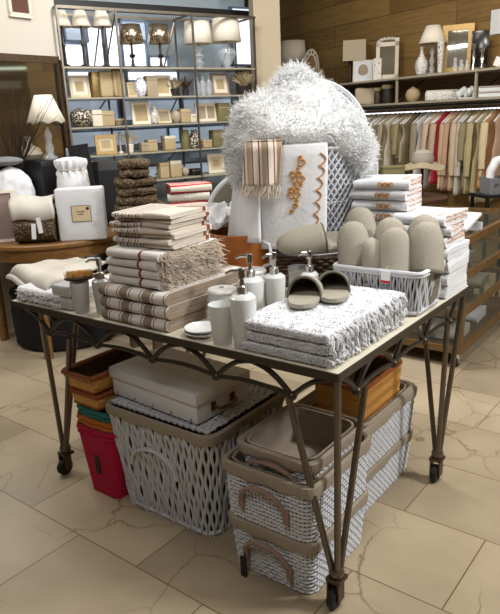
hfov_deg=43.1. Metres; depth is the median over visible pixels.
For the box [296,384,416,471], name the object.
wicker basket
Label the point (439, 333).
folded cloth
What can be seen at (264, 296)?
jar
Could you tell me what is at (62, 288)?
soap box
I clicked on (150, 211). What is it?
striped napkin
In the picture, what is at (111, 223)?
striped napkin
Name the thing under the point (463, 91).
cluster
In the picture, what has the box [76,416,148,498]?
fabric bin
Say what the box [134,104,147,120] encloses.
picture
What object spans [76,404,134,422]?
fabric bin
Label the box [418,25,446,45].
lampshade
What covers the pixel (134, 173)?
throw
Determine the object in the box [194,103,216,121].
photo frame
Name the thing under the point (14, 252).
round table
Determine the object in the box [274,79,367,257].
hamper
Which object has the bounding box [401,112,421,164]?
dress
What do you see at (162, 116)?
picture
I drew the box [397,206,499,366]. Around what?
display case
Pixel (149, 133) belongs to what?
window
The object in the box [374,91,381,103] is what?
pot
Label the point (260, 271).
lidded jar
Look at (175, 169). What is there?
gift box
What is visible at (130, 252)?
towel
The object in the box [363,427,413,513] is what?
wicker basket
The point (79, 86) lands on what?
picture
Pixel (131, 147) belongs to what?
pot
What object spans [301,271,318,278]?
bottle
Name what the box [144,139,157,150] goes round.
gift box
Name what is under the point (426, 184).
dress
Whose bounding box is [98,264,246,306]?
striped towel
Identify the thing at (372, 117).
dress
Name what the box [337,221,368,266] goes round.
slipper
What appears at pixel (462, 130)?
blouse
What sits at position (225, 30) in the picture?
table lamp
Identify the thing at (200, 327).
saucer
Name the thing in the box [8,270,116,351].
pouf
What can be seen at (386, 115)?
dress
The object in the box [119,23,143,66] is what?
table lamp
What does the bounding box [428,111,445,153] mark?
jacket
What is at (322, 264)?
basket
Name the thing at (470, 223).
pad
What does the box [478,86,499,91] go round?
book
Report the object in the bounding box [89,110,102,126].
gift box
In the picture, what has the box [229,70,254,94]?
bouquet
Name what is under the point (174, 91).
bouquet
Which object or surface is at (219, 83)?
picture
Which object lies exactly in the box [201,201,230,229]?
cloth
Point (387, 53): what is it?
mirror glass
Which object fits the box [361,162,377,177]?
picture
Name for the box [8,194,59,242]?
folded blanket
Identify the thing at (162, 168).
gift box
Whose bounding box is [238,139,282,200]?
towel
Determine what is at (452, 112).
coat
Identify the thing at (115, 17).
metal shelving
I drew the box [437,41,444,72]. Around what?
vase
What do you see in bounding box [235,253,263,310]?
soap dispenser
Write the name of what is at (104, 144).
picture
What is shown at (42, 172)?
black riser
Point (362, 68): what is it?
picture
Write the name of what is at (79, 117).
decorative ball
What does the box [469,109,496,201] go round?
dress
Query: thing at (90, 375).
box
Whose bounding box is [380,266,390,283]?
price tag
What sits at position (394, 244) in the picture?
slipper
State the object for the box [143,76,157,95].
gift box
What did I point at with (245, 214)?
hanging cloth
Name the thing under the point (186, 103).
window
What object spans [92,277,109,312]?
bottle
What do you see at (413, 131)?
dress
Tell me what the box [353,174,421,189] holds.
towel
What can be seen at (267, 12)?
wall
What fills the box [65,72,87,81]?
window
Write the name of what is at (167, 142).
gift box
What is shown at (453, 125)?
coat
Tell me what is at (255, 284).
bottle
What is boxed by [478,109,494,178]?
blouse
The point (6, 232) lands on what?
photo frame
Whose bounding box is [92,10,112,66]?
table lamp
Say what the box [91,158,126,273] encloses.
cabinet
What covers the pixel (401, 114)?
jacket
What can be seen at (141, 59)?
window
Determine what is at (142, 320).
striped towel
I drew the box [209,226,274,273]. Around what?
wooden boxes
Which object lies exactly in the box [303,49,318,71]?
mirror
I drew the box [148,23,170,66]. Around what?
table lamp
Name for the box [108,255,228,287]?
towel
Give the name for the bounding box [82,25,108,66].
window
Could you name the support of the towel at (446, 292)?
on the display table at (335, 580)
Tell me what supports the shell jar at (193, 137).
on the metal shelving at (115, 17)
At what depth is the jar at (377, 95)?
6.42 m
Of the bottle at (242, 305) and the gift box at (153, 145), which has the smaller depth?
the bottle at (242, 305)
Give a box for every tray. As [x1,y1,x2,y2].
[206,178,232,232]
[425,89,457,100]
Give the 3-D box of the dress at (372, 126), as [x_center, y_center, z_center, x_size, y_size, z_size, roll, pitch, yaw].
[1.373,-1.698,6.638,0.453,0.630,0.087,-17,22,-41]
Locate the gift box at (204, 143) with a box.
[201,140,211,147]
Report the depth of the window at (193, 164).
6.19 m
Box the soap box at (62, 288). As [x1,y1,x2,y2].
[52,281,71,297]
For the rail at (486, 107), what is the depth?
6.21 m
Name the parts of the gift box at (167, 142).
lid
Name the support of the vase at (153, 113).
on the metal shelving at (115, 17)
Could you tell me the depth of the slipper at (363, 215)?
2.25 m
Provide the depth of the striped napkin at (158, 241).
2.08 m
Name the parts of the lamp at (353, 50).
stem, lamp shade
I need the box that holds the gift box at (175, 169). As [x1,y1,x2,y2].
[166,160,181,176]
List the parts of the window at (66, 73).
pane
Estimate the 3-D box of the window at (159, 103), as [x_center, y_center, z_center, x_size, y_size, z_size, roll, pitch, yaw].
[-0.911,-1.827,5.856,0.605,0.196,0.060,-13,19,-31]
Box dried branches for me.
[0,86,52,169]
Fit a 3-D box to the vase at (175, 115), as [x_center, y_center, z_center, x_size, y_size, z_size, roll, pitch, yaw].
[-0.639,-1.641,5.447,0.085,0.108,0.085,-13,19,-31]
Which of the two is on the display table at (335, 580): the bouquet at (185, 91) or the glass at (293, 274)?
the glass at (293, 274)
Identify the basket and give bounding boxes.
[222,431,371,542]
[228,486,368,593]
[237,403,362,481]
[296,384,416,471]
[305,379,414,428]
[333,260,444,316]
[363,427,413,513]
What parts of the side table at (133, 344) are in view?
leg, leg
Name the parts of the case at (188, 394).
pull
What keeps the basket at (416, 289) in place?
on the display table at (335, 580)
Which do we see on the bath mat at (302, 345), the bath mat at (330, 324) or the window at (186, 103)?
the bath mat at (330, 324)
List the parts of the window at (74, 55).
pane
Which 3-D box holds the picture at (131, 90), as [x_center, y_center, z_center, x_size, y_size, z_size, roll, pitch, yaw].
[-0.971,-1.785,5.195,0.058,0.096,0.020,-12,19,-29]
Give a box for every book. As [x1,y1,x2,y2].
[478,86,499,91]
[478,91,499,97]
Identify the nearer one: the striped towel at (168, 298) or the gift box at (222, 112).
the striped towel at (168, 298)
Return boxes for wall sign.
[490,9,499,34]
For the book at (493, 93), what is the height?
0.043 m
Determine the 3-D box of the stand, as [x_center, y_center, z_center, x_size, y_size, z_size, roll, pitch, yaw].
[1.829,-0.431,4.776,0.300,0.851,0.240,-6,17,-11]
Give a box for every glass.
[289,271,303,283]
[380,46,394,74]
[446,29,468,67]
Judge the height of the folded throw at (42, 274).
0.084 m
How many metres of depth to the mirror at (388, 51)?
6.39 m
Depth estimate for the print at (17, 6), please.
4.46 m
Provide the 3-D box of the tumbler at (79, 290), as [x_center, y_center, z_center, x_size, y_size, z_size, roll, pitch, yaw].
[-0.607,-0.035,2.270,0.068,0.114,0.068,-2,16,0]
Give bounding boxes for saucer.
[184,321,211,334]
[184,330,211,337]
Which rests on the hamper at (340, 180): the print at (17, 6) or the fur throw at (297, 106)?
the fur throw at (297, 106)
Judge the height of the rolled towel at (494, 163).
0.229 m
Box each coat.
[437,111,455,188]
[440,110,461,190]
[447,110,466,190]
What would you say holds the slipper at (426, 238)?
in the basket at (416, 289)
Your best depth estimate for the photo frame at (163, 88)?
5.34 m
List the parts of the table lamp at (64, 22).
lamp shade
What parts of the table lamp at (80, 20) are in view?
lamp shade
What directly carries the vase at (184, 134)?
on the metal shelving at (115, 17)
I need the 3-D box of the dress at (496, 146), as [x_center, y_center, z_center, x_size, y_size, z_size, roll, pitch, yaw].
[2.177,-1.411,5.450,0.443,0.575,0.089,-18,22,-42]
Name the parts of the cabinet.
door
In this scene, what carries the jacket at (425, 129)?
hanging from the clothes hanger
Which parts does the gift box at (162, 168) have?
lid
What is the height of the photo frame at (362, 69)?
0.213 m
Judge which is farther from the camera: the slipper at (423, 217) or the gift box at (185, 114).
the gift box at (185, 114)
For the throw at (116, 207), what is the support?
on the throw
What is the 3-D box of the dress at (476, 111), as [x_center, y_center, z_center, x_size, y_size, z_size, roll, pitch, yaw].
[2.034,-1.419,5.678,0.092,0.676,0.441,12,22,40]
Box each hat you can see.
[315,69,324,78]
[404,149,444,196]
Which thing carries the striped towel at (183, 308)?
on the striped towel at (142, 320)
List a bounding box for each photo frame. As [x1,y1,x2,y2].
[0,190,14,242]
[68,75,90,97]
[94,134,117,154]
[126,82,137,96]
[129,101,150,124]
[153,75,171,95]
[157,109,171,123]
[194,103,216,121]
[206,153,224,173]
[210,73,229,94]
[353,60,372,81]
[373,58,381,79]
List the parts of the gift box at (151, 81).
lid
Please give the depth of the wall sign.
5.53 m
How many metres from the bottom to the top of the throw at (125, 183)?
0.066 m
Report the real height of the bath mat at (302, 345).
0.063 m
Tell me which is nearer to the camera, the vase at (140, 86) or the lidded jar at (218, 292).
the lidded jar at (218, 292)
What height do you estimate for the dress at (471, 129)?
0.726 m
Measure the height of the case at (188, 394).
0.113 m
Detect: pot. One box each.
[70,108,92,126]
[125,144,133,152]
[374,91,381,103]
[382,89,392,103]
[405,87,420,101]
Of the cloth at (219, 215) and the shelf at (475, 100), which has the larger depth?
the shelf at (475, 100)
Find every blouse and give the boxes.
[457,110,474,166]
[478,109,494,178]
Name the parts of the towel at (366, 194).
scalloped trim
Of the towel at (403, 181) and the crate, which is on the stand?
the crate
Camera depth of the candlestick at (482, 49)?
5.35 m
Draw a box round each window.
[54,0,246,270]
[61,42,89,66]
[63,21,88,42]
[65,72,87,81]
[68,100,120,124]
[72,126,180,148]
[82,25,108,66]
[105,23,124,66]
[118,19,147,41]
[120,41,148,66]
[120,99,181,121]
[124,72,179,81]
[148,55,169,66]
[149,160,207,176]
[166,124,226,148]
[182,98,233,115]
[228,6,250,65]
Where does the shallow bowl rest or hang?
on the metal shelving at (115, 17)
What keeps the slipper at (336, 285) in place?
on the bath mat at (330, 324)
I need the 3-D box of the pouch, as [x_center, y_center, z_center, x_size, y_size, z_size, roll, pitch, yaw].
[-1.139,-0.717,4.111,0.212,0.501,0.206,-8,17,-19]
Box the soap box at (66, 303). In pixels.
[53,297,74,309]
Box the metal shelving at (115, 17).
[52,5,256,258]
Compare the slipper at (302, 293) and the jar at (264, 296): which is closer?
the slipper at (302, 293)
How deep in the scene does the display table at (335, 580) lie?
1.95 m
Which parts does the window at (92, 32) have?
pane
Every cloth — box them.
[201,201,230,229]
[228,184,260,242]
[415,318,469,340]
[437,303,485,322]
[457,287,473,304]
[467,272,488,288]
[468,250,475,263]
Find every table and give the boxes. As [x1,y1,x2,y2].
[0,226,117,359]
[10,273,469,609]
[129,337,162,348]
[421,192,447,204]
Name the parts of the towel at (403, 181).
scalloped trim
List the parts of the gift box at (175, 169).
lid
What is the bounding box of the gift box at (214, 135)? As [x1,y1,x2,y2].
[209,129,226,146]
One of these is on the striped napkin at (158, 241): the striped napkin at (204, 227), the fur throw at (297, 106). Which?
the striped napkin at (204, 227)
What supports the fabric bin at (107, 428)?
on the fabric bin at (105, 466)
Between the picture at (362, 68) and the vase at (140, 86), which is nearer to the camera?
the vase at (140, 86)
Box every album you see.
[67,143,95,185]
[88,72,99,96]
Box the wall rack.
[338,67,499,110]
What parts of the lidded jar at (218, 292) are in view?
lid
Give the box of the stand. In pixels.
[468,192,499,296]
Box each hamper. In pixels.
[105,383,284,536]
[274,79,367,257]
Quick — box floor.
[0,263,499,613]
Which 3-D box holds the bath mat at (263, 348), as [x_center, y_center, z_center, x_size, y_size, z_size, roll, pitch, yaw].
[0.239,0.070,1.934,0.329,0.037,0.498,10,20,36]
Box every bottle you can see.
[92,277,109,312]
[229,292,256,349]
[238,275,263,310]
[264,272,285,305]
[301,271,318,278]
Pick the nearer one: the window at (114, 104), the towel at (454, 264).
the towel at (454, 264)
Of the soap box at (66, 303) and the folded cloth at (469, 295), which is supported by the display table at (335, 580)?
the soap box at (66, 303)
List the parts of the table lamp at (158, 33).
lamp shade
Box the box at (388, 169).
[380,165,404,174]
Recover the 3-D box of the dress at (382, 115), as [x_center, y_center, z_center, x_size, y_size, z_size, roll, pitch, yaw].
[1.410,-1.696,6.583,0.443,0.606,0.092,-10,18,-23]
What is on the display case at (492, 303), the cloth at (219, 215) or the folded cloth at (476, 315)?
the folded cloth at (476, 315)
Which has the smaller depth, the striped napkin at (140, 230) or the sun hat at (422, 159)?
the striped napkin at (140, 230)
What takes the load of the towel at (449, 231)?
on the towel at (448, 241)
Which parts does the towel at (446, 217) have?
scalloped trim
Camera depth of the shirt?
6.20 m
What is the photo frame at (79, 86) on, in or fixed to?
on the metal shelving at (115, 17)
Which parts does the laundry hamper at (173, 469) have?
handle, lid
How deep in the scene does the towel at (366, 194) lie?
2.36 m
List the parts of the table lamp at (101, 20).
lamp shade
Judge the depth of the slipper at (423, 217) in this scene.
2.16 m
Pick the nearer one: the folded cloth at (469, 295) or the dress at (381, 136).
the folded cloth at (469, 295)
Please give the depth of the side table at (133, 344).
3.96 m
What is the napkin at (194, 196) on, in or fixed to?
on the napkin at (187, 203)
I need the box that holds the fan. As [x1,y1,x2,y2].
[493,56,499,66]
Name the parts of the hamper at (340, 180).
lid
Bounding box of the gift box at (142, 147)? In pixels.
[138,142,148,151]
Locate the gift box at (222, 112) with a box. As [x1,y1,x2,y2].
[215,103,229,120]
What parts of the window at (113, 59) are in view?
pane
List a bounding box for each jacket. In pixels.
[390,113,405,140]
[421,111,441,149]
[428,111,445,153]
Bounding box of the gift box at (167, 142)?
[160,135,175,149]
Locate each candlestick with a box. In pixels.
[118,132,123,152]
[471,43,476,69]
[479,47,485,68]
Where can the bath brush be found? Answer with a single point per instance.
(78, 275)
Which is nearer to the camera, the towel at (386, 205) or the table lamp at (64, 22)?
the towel at (386, 205)
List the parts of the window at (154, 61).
pane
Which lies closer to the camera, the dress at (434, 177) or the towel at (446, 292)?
the towel at (446, 292)
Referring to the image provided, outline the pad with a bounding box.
[462,212,482,230]
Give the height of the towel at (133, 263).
0.084 m
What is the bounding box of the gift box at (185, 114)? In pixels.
[177,109,190,122]
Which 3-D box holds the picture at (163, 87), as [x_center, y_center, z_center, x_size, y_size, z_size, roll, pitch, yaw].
[-0.737,-1.865,5.337,0.110,0.132,0.025,-12,19,-28]
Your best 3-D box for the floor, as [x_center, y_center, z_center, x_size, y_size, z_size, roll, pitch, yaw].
[0.013,0.297,4.258,14.000,0.100,18.000,-2,16,0]
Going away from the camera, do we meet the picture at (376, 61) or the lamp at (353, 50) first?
the picture at (376, 61)
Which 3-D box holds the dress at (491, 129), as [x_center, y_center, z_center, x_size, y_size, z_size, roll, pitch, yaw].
[2.152,-1.380,5.503,0.443,0.662,0.101,-11,18,-26]
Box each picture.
[6,0,32,18]
[75,82,83,91]
[101,141,110,147]
[128,84,135,94]
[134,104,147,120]
[157,78,168,92]
[158,112,168,120]
[199,106,214,118]
[213,159,219,166]
[216,80,223,88]
[358,64,367,74]
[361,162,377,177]
[374,59,379,78]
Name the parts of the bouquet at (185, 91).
pot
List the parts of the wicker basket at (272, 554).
handle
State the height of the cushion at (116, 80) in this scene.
0.218 m
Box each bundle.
[0,166,35,195]
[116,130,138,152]
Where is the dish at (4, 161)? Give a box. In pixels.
[0,156,22,165]
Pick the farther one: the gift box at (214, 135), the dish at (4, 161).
the gift box at (214, 135)
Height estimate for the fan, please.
0.109 m
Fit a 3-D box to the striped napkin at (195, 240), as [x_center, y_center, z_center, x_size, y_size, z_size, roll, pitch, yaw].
[-0.294,-0.233,2.176,0.236,0.019,0.223,7,19,29]
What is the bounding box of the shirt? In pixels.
[391,113,410,158]
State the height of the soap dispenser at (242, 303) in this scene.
0.239 m
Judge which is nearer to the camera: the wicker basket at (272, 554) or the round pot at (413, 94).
the wicker basket at (272, 554)
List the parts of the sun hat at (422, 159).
crown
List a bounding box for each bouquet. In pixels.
[166,76,183,95]
[176,75,192,95]
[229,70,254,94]
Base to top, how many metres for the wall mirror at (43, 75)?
1.034 m
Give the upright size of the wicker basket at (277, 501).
0.203 m
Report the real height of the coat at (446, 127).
0.707 m
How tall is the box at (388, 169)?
0.246 m
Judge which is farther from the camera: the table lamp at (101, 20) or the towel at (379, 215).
the table lamp at (101, 20)
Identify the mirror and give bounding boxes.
[0,53,70,169]
[303,49,318,71]
[376,37,399,78]
[442,23,474,72]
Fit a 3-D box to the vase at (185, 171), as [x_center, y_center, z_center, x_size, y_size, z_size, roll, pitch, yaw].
[-0.576,-1.204,5.606,0.076,0.082,0.076,-13,19,-31]
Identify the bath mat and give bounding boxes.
[238,315,403,367]
[243,285,407,353]
[243,304,407,366]
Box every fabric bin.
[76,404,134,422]
[76,411,144,433]
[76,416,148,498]
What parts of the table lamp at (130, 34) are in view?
lamp shade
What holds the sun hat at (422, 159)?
on the table at (433, 198)
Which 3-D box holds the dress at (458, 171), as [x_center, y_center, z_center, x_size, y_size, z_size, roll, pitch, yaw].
[1.993,-1.408,5.751,0.452,0.736,0.087,-16,21,-39]
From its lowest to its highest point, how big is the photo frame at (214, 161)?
0.172 m
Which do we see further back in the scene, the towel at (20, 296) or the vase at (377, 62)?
the vase at (377, 62)
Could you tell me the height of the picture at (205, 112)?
0.118 m
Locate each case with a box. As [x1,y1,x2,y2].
[109,346,249,423]
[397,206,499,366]
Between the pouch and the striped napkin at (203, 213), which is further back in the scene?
the pouch
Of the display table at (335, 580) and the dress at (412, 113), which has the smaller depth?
the display table at (335, 580)
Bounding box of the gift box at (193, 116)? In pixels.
[191,114,196,121]
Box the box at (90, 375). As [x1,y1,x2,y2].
[61,348,143,394]
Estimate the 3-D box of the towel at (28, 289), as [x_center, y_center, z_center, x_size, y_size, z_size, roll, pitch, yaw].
[-0.718,-0.085,2.502,0.271,0.028,0.316,10,20,36]
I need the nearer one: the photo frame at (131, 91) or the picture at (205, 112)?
the photo frame at (131, 91)
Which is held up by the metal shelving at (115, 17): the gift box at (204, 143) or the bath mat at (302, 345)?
the gift box at (204, 143)
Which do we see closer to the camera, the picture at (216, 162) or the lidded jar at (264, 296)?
the lidded jar at (264, 296)
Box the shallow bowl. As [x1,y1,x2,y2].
[115,119,123,125]
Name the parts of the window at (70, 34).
pane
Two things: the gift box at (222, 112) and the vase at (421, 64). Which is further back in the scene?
the vase at (421, 64)
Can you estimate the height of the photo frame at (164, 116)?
0.118 m
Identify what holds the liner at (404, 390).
in the wicker basket at (393, 424)
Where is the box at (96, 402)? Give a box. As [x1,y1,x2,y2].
[69,387,116,409]
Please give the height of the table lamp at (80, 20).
0.415 m
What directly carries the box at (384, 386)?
in the liner at (404, 390)
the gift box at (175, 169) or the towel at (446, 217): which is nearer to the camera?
the towel at (446, 217)
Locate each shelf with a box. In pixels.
[338,67,499,86]
[361,96,499,106]
[407,297,499,344]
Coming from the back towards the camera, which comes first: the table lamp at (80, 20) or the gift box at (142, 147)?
the gift box at (142, 147)
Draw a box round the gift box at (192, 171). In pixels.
[188,168,200,174]
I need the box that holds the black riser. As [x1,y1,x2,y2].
[21,159,58,230]
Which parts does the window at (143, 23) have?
pane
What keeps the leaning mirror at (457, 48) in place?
on the wall rack
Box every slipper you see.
[276,222,338,254]
[287,275,323,308]
[316,270,350,302]
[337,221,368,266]
[345,206,376,237]
[362,237,378,286]
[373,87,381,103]
[374,217,404,241]
[378,227,410,271]
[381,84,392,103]
[407,214,439,237]
[410,221,443,304]
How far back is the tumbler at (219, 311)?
1.87 m
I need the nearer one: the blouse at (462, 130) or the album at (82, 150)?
the album at (82, 150)
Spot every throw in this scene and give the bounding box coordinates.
[6,257,105,296]
[114,175,156,188]
[114,200,165,211]
[116,157,150,169]
[116,185,156,197]
[116,194,156,205]
[119,168,149,178]
[220,58,381,190]
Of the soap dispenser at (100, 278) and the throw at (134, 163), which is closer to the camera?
the soap dispenser at (100, 278)
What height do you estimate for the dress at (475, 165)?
0.802 m
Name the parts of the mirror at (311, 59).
plate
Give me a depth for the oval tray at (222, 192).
2.80 m
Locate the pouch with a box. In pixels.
[53,157,89,187]
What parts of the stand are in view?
leg, leg, leg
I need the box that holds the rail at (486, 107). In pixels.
[365,106,499,113]
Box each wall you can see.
[0,0,83,329]
[244,0,499,266]
[248,0,280,93]
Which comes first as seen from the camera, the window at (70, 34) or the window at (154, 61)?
the window at (70, 34)
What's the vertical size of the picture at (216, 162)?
0.127 m
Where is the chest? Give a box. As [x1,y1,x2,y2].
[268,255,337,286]
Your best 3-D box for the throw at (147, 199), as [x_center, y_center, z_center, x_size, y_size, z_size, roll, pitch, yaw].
[-0.703,-0.667,3.913,0.257,0.066,0.215,-5,17,-8]
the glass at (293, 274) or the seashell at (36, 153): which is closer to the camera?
the glass at (293, 274)
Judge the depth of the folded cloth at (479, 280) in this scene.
4.09 m
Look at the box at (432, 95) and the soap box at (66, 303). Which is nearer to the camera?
the soap box at (66, 303)
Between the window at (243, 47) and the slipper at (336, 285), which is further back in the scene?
the window at (243, 47)
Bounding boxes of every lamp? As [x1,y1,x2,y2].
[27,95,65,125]
[55,10,72,66]
[71,10,91,66]
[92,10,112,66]
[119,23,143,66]
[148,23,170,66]
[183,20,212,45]
[211,17,240,43]
[281,40,305,62]
[343,39,366,82]
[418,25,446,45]
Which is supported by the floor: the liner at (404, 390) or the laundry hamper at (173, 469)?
the laundry hamper at (173, 469)
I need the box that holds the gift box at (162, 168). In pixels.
[156,162,169,177]
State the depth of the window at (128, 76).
5.74 m
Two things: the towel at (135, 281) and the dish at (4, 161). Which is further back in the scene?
the dish at (4, 161)
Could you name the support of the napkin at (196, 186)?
on the napkin at (194, 196)
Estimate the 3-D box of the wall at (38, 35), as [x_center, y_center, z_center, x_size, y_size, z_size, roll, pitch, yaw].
[-2.125,-1.317,4.208,0.260,3.200,2.000,10,20,36]
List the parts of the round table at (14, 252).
leg, leg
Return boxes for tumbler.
[69,280,89,313]
[207,300,232,345]
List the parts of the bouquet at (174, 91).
pot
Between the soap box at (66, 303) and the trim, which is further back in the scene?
the trim
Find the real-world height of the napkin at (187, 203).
0.056 m
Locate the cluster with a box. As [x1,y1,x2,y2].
[456,86,473,98]
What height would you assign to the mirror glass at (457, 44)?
0.338 m
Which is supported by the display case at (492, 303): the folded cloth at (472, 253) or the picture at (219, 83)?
the folded cloth at (472, 253)
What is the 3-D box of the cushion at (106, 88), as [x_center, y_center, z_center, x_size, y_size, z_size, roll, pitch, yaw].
[-1.154,-1.782,5.058,0.122,0.204,0.057,-15,21,-37]
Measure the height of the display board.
0.330 m
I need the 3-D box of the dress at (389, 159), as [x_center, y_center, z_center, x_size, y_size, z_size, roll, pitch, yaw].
[1.512,-1.660,6.430,0.443,0.597,0.088,-13,20,-33]
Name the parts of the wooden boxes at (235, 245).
rope handle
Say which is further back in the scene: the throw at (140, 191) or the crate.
the crate
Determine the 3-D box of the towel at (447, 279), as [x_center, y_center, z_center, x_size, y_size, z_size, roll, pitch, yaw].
[0.681,-0.132,2.362,0.192,0.047,0.225,10,20,35]
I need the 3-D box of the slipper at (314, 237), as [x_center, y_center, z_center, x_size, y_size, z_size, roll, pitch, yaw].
[0.236,-0.250,2.277,0.289,0.107,0.122,-3,16,-3]
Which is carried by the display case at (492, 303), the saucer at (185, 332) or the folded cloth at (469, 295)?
the folded cloth at (469, 295)
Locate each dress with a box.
[367,114,377,125]
[368,114,381,135]
[372,114,385,140]
[375,113,395,170]
[376,114,405,174]
[383,113,411,172]
[399,112,415,163]
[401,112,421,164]
[409,112,426,161]
[413,112,431,173]
[420,112,436,188]
[430,111,451,184]
[453,110,470,194]
[461,110,478,188]
[463,109,484,193]
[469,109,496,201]
[471,109,491,202]
[476,109,499,188]
[491,113,499,175]
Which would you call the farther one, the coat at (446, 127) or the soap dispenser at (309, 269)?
the coat at (446, 127)
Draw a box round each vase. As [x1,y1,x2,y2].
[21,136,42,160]
[134,77,146,96]
[150,104,157,123]
[171,110,180,122]
[180,130,189,148]
[182,166,188,175]
[415,47,427,74]
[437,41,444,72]
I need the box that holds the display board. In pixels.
[470,30,489,69]
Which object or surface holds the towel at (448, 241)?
on the towel at (455, 250)
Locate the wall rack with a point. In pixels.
(486, 100)
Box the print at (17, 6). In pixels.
[11,0,28,13]
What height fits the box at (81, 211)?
0.328 m
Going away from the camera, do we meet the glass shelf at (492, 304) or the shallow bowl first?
the glass shelf at (492, 304)
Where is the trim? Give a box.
[53,0,248,18]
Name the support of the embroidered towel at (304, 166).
hanging from the hamper at (340, 180)
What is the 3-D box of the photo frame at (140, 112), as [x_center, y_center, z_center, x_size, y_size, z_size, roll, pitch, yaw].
[-0.919,-1.622,5.288,0.168,0.188,0.058,-14,20,-35]
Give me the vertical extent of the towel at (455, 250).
0.048 m
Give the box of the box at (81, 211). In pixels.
[54,185,108,241]
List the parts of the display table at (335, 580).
leg, leg, leg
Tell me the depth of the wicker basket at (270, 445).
2.12 m
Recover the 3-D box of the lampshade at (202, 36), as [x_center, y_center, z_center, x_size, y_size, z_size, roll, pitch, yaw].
[-0.448,-2.258,5.463,0.253,0.378,0.253,-13,19,-31]
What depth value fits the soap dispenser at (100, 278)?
2.24 m
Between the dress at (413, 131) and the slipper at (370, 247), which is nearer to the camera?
the slipper at (370, 247)
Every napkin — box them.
[109,216,207,228]
[111,203,206,218]
[111,220,205,234]
[113,231,207,245]
[114,211,209,223]
[116,224,211,238]
[117,234,209,249]
[165,181,211,193]
[167,191,209,202]
[168,200,207,205]
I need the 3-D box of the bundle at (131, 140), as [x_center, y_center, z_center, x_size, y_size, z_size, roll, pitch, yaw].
[-1.011,-1.381,5.262,0.201,0.187,0.144,-13,19,-31]
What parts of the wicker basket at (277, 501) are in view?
handle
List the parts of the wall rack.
post, rail, post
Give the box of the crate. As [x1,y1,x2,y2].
[480,176,499,194]
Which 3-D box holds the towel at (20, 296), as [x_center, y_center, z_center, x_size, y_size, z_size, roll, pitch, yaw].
[-0.717,-0.058,2.510,0.272,0.031,0.315,10,20,36]
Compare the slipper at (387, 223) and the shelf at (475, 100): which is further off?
the shelf at (475, 100)
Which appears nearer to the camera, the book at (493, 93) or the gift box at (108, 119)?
the gift box at (108, 119)
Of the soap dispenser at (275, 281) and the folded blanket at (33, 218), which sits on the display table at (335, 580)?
the soap dispenser at (275, 281)
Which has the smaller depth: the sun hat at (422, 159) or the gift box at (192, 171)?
the sun hat at (422, 159)
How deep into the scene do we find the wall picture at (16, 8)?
4.46 m
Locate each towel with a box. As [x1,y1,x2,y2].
[15,273,108,301]
[16,293,93,309]
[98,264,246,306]
[100,282,237,319]
[101,306,208,331]
[106,236,227,272]
[106,249,224,275]
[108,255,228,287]
[109,265,226,291]
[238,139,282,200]
[260,141,327,248]
[350,184,421,200]
[351,196,421,210]
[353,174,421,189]
[370,208,415,220]
[393,206,467,226]
[403,220,463,236]
[439,274,466,298]
[441,264,466,285]
[443,230,464,247]
[444,239,469,260]
[444,249,468,273]
[486,156,499,177]
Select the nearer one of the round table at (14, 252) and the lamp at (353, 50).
the round table at (14, 252)
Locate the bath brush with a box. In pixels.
[63,269,108,281]
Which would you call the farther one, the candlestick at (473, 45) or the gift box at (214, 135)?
the gift box at (214, 135)
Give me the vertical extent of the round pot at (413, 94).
0.136 m
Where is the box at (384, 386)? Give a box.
[314,354,402,422]
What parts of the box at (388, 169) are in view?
lid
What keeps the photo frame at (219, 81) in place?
on the metal shelving at (115, 17)
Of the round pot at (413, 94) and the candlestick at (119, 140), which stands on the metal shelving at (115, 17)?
the candlestick at (119, 140)
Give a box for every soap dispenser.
[85,257,109,312]
[225,267,256,349]
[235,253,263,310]
[262,252,285,305]
[297,250,318,278]
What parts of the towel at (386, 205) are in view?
scalloped trim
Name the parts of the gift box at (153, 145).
lid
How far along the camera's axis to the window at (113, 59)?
5.54 m
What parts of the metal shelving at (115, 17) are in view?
post, post, post, shelf, rail, shelf, shelf, shelf, post, shelf, post, post, post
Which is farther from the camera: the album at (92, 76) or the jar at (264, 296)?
the album at (92, 76)
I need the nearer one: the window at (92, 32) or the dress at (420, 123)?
the window at (92, 32)
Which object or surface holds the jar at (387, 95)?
on the wall rack
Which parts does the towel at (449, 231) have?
scalloped trim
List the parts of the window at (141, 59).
pane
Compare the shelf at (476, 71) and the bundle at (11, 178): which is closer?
the bundle at (11, 178)
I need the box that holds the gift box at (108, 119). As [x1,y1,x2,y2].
[102,111,114,125]
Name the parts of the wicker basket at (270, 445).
handle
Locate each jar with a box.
[189,130,198,147]
[207,285,236,302]
[237,276,265,307]
[245,266,266,276]
[263,284,265,307]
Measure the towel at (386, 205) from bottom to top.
0.040 m
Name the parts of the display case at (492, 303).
rail, post, rail, rail, rail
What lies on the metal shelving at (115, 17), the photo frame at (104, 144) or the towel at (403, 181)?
the photo frame at (104, 144)
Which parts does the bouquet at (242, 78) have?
pot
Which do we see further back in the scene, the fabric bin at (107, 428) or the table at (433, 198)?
the table at (433, 198)

